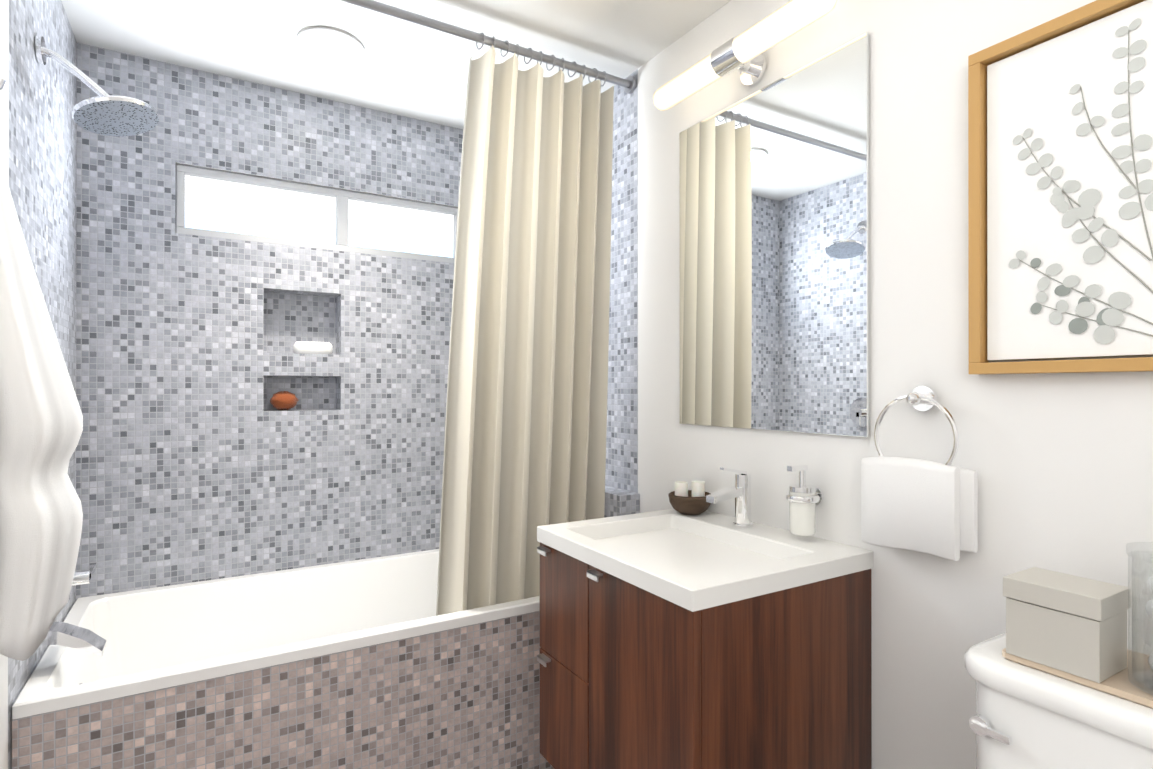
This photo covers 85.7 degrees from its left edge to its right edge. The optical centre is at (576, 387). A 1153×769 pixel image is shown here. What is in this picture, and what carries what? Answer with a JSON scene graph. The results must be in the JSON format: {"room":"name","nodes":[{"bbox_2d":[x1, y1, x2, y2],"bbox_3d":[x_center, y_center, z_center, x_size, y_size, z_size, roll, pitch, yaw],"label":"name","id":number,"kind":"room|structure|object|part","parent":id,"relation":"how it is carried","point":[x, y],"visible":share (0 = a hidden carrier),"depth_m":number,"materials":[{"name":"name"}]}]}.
{"room":"bathroom","nodes":[
{"label":"bathroom","id":0,"kind":"room"},
{"bbox_2d":[0,0,76,768],"bbox_3d":[-0.747,0.063,0.478,0.100,2.310,3.390,0,0,-31],"label":"wall","id":1,"kind":"structure","parent":0,"point":[38,137],"depth_m":1.55,"materials":[{"name":"grey tile"}]},
{"bbox_2d":[0,78,82,660],"bbox_3d":[-0.972,-0.047,1.102,0.151,0.973,0.311,0,0,-31],"label":"hanging towel","id":2,"kind":"object","parent":1,"relation":"hanging from","point":[41,430],"visible":1,"depth_m":1.01,"materials":[{"name":"white fabric"}]},
{"bbox_2d":[35,35,158,655],"bbox_3d":[-1.194,-0.103,1.560,0.242,1.488,0.195,0,0,-31],"label":"shower fixture","id":3,"kind":"object","parent":1,"relation":"attached to","point":[104,113],"visible":0.75,"depth_m":1.52,"materials":[{"name":"silver metal"}]},
{"bbox_2d":[76,43,462,599],"bbox_3d":[-0.919,0.066,2.433,1.815,2.310,0.140,0,0,-31],"label":"wall","id":4,"kind":"structure","parent":0,"point":[199,457],"depth_m":2.20,"materials":[{"name":"tile"}]},
{"bbox_2d":[270,391,298,409],"bbox_3d":[-1.082,0.047,2.305,0.097,0.073,0.070,0,0,-31],"label":"sponge","id":5,"kind":"object","parent":4,"relation":"in","point":[283,400],"visible":1,"depth_m":2.28,"materials":[{"name":"brown"}]},
{"bbox_2d":[293,341,332,353],"bbox_3d":[-1.000,-0.151,2.358,0.136,0.046,0.064,0,0,-31],"label":"soap bar","id":6,"kind":"object","parent":4,"relation":"in","point":[302,347],"visible":0.88,"depth_m":2.33,"materials":[{"name":"white"}]},
{"bbox_2d":[176,164,457,262],"bbox_3d":[-0.933,-0.641,2.386,1.014,0.236,0.048,0,0,-31],"label":"window unit","id":7,"kind":"structure","parent":4,"relation":"in","point":[220,204],"depth_m":2.34,"materials":[{"name":"grey glass"}]},
{"bbox_2d":[61,0,730,128],"bbox_3d":[-0.012,-1.141,0.921,1.815,0.100,3.590,0,0,-31],"label":"ceiling","id":8,"kind":"structure","parent":0,"point":[402,67],"depth_m":1.93,"materials":[{"name":"white paint"}]},
{"bbox_2d":[297,27,363,63],"bbox_3d":[-0.778,-1.083,1.971,0.200,0.008,0.200,0,0,-31],"label":"recessed light","id":9,"kind":"object","parent":8,"relation":"in","point":[332,45],"visible":1,"depth_m":1.96,"materials":[{"name":"grey"}]},
{"bbox_2d":[340,0,635,615],"bbox_3d":[-0.525,-0.093,1.776,1.611,1.966,0.196,0,0,-31],"label":"curtain","id":10,"kind":"object","parent":8,"relation":"hanging from","point":[525,430],"visible":0.85,"depth_m":1.98,"materials":[{"name":"beige fabric"}]},
{"bbox_3d":[-0.500,-1.046,1.736,1.611,0.060,0.056,0,0,-31],"label":"curtain rod","id":11,"kind":"part","parent":10,"relation":"part of","materials":[{"name":"silver metal"}]},
{"bbox_2d":[605,0,1152,768],"bbox_3d":[0.724,0.065,1.360,0.100,2.310,3.390,0,0,-31],"label":"wall","id":12,"kind":"structure","parent":0,"point":[1061,464],"depth_m":1.30,"materials":[{"name":"white paint"}]},
{"bbox_2d":[537,509,872,768],"bbox_3d":[0.272,0.655,1.494,0.536,0.590,0.603,0,0,-31],"label":"bathroom vanity","id":13,"kind":"object","parent":12,"relation":"attached to","point":[672,639],"visible":1,"depth_m":1.29,"materials":[{"name":"brown wood"}]},
{"bbox_3d":[-0.020,0.554,1.479,0.018,0.294,0.284,0,0,-31],"label":"handle","id":14,"kind":"part","parent":13,"relation":"part of","materials":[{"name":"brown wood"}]},
{"bbox_2d":[668,481,710,514],"bbox_3d":[0.327,0.313,1.788,0.126,0.092,0.126,0,0,-31],"label":"decorative bowl","id":15,"kind":"object","parent":13,"relation":"on","point":[683,499],"visible":0.96,"depth_m":1.76,"materials":[{"name":"brown wood"}]},
{"bbox_2d":[706,467,752,527],"bbox_3d":[0.397,0.281,1.601,0.141,0.156,0.052,0,0,-31],"label":"faucet","id":16,"kind":"object","parent":13,"relation":"on","point":[740,491],"visible":1,"depth_m":1.60,"materials":[{"name":"silver metal"}]},
{"bbox_2d":[653,0,836,110],"bbox_3d":[0.426,-0.859,1.638,0.122,0.090,0.620,0,0,-31],"label":"light","id":17,"kind":"object","parent":12,"relation":"attached to","point":[742,53],"visible":1,"depth_m":1.59,"materials":[{"name":"white glass"}]},
{"bbox_2d":[679,32,868,436],"bbox_3d":[0.484,-0.340,1.651,0.008,0.900,0.635,0,0,-31],"label":"mirror","id":18,"kind":"object","parent":12,"relation":"attached to","point":[773,256],"visible":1,"depth_m":1.58,"materials":[{"name":"clear glass"}]},
{"bbox_2d":[785,465,823,535],"bbox_3d":[0.538,0.264,1.476,0.095,0.162,0.078,0,0,-31],"label":"soap dispenser","id":19,"kind":"object","parent":12,"relation":"attached to","point":[803,498],"visible":1,"depth_m":1.45,"materials":[{"name":"silver metal"}]},
{"bbox_2d":[861,386,977,560],"bbox_3d":[0.687,0.164,1.258,0.064,0.336,0.218,0,0,-31],"label":"towel ring","id":20,"kind":"object","parent":12,"relation":"attached to","point":[924,506],"visible":1,"depth_m":1.23,"materials":[{"name":"silver metal"}]},
{"bbox_2d":[861,457,977,560],"bbox_3d":[0.682,0.237,1.256,0.054,0.190,0.218,0,0,-31],"label":"towel","id":21,"kind":"object","parent":20,"relation":"hanging from","point":[925,506],"depth_m":1.22,"materials":[{"name":"white fabric"}]},
{"bbox_2d":[968,0,1152,374],"bbox_3d":[0.906,-0.326,0.922,0.034,0.600,0.600,0,0,-31],"label":"picture frame","id":22,"kind":"object","parent":12,"relation":"attached to","point":[1060,194],"visible":1,"depth_m":1.05,"materials":[{"name":"brown wood"}]},
{"bbox_3d":[-0.012,1.269,0.917,1.815,0.100,3.590,0,0,-31],"label":"floor","id":23,"kind":"structure","parent":0,"visible":0},
{"bbox_2d":[12,549,553,768],"bbox_3d":[-0.719,0.941,2.016,1.526,0.560,0.775,0,0,-31],"label":"tub","id":24,"kind":"object","parent":23,"relation":"on","point":[374,663],"visible":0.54,"depth_m":1.74,"materials":[{"name":"white plastic"}]},
{"bbox_2d":[604,486,639,517],"bbox_3d":[-0.024,0.790,2.425,0.083,0.862,0.789,0,0,-31],"label":"wall","id":25,"kind":"structure","parent":23,"relation":"on","point":[619,502],"depth_m":2.10,"materials":[{"name":"tile"}]},
{"bbox_2d":[965,633,1152,768],"bbox_3d":[0.613,0.818,0.733,0.731,0.802,0.458,0,0,-31],"label":"toilet","id":26,"kind":"object","parent":23,"relation":"on","point":[1025,717],"visible":0.58,"depth_m":0.89,"materials":[{"name":"white ceramic"}]},
{"bbox_3d":[0.628,0.519,0.942,0.018,0.028,0.059,0,0,-31],"label":"handle","id":27,"kind":"part","parent":26,"relation":"part of","materials":[{"name":"silver metal"}]},
{"bbox_2d":[1002,648,1152,707],"bbox_3d":[0.825,0.410,0.843,0.176,0.011,0.376,0,0,-31],"label":"decorative tray","id":28,"kind":"object","parent":26,"relation":"on","point":[1119,684],"visible":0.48,"depth_m":0.86,"materials":[{"name":"beige wood"}]},
{"bbox_2d":[1003,567,1130,682],"bbox_3d":[0.726,0.346,0.924,0.101,0.116,0.122,0,0,-31],"label":"box","id":29,"kind":"object","parent":28,"relation":"on","point":[1072,624],"visible":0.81,"depth_m":0.89,"materials":[{"name":"grey cardboard"}]},
{"bbox_2d":[1126,542,1152,694],"bbox_3d":[0.799,0.295,0.826,0.104,0.218,0.104,0,0,-31],"label":"jar","id":30,"kind":"object","parent":28,"relation":"on","point":[1149,607],"visible":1,"depth_m":0.84,"materials":[{"name":"clear glass"}]}
]}

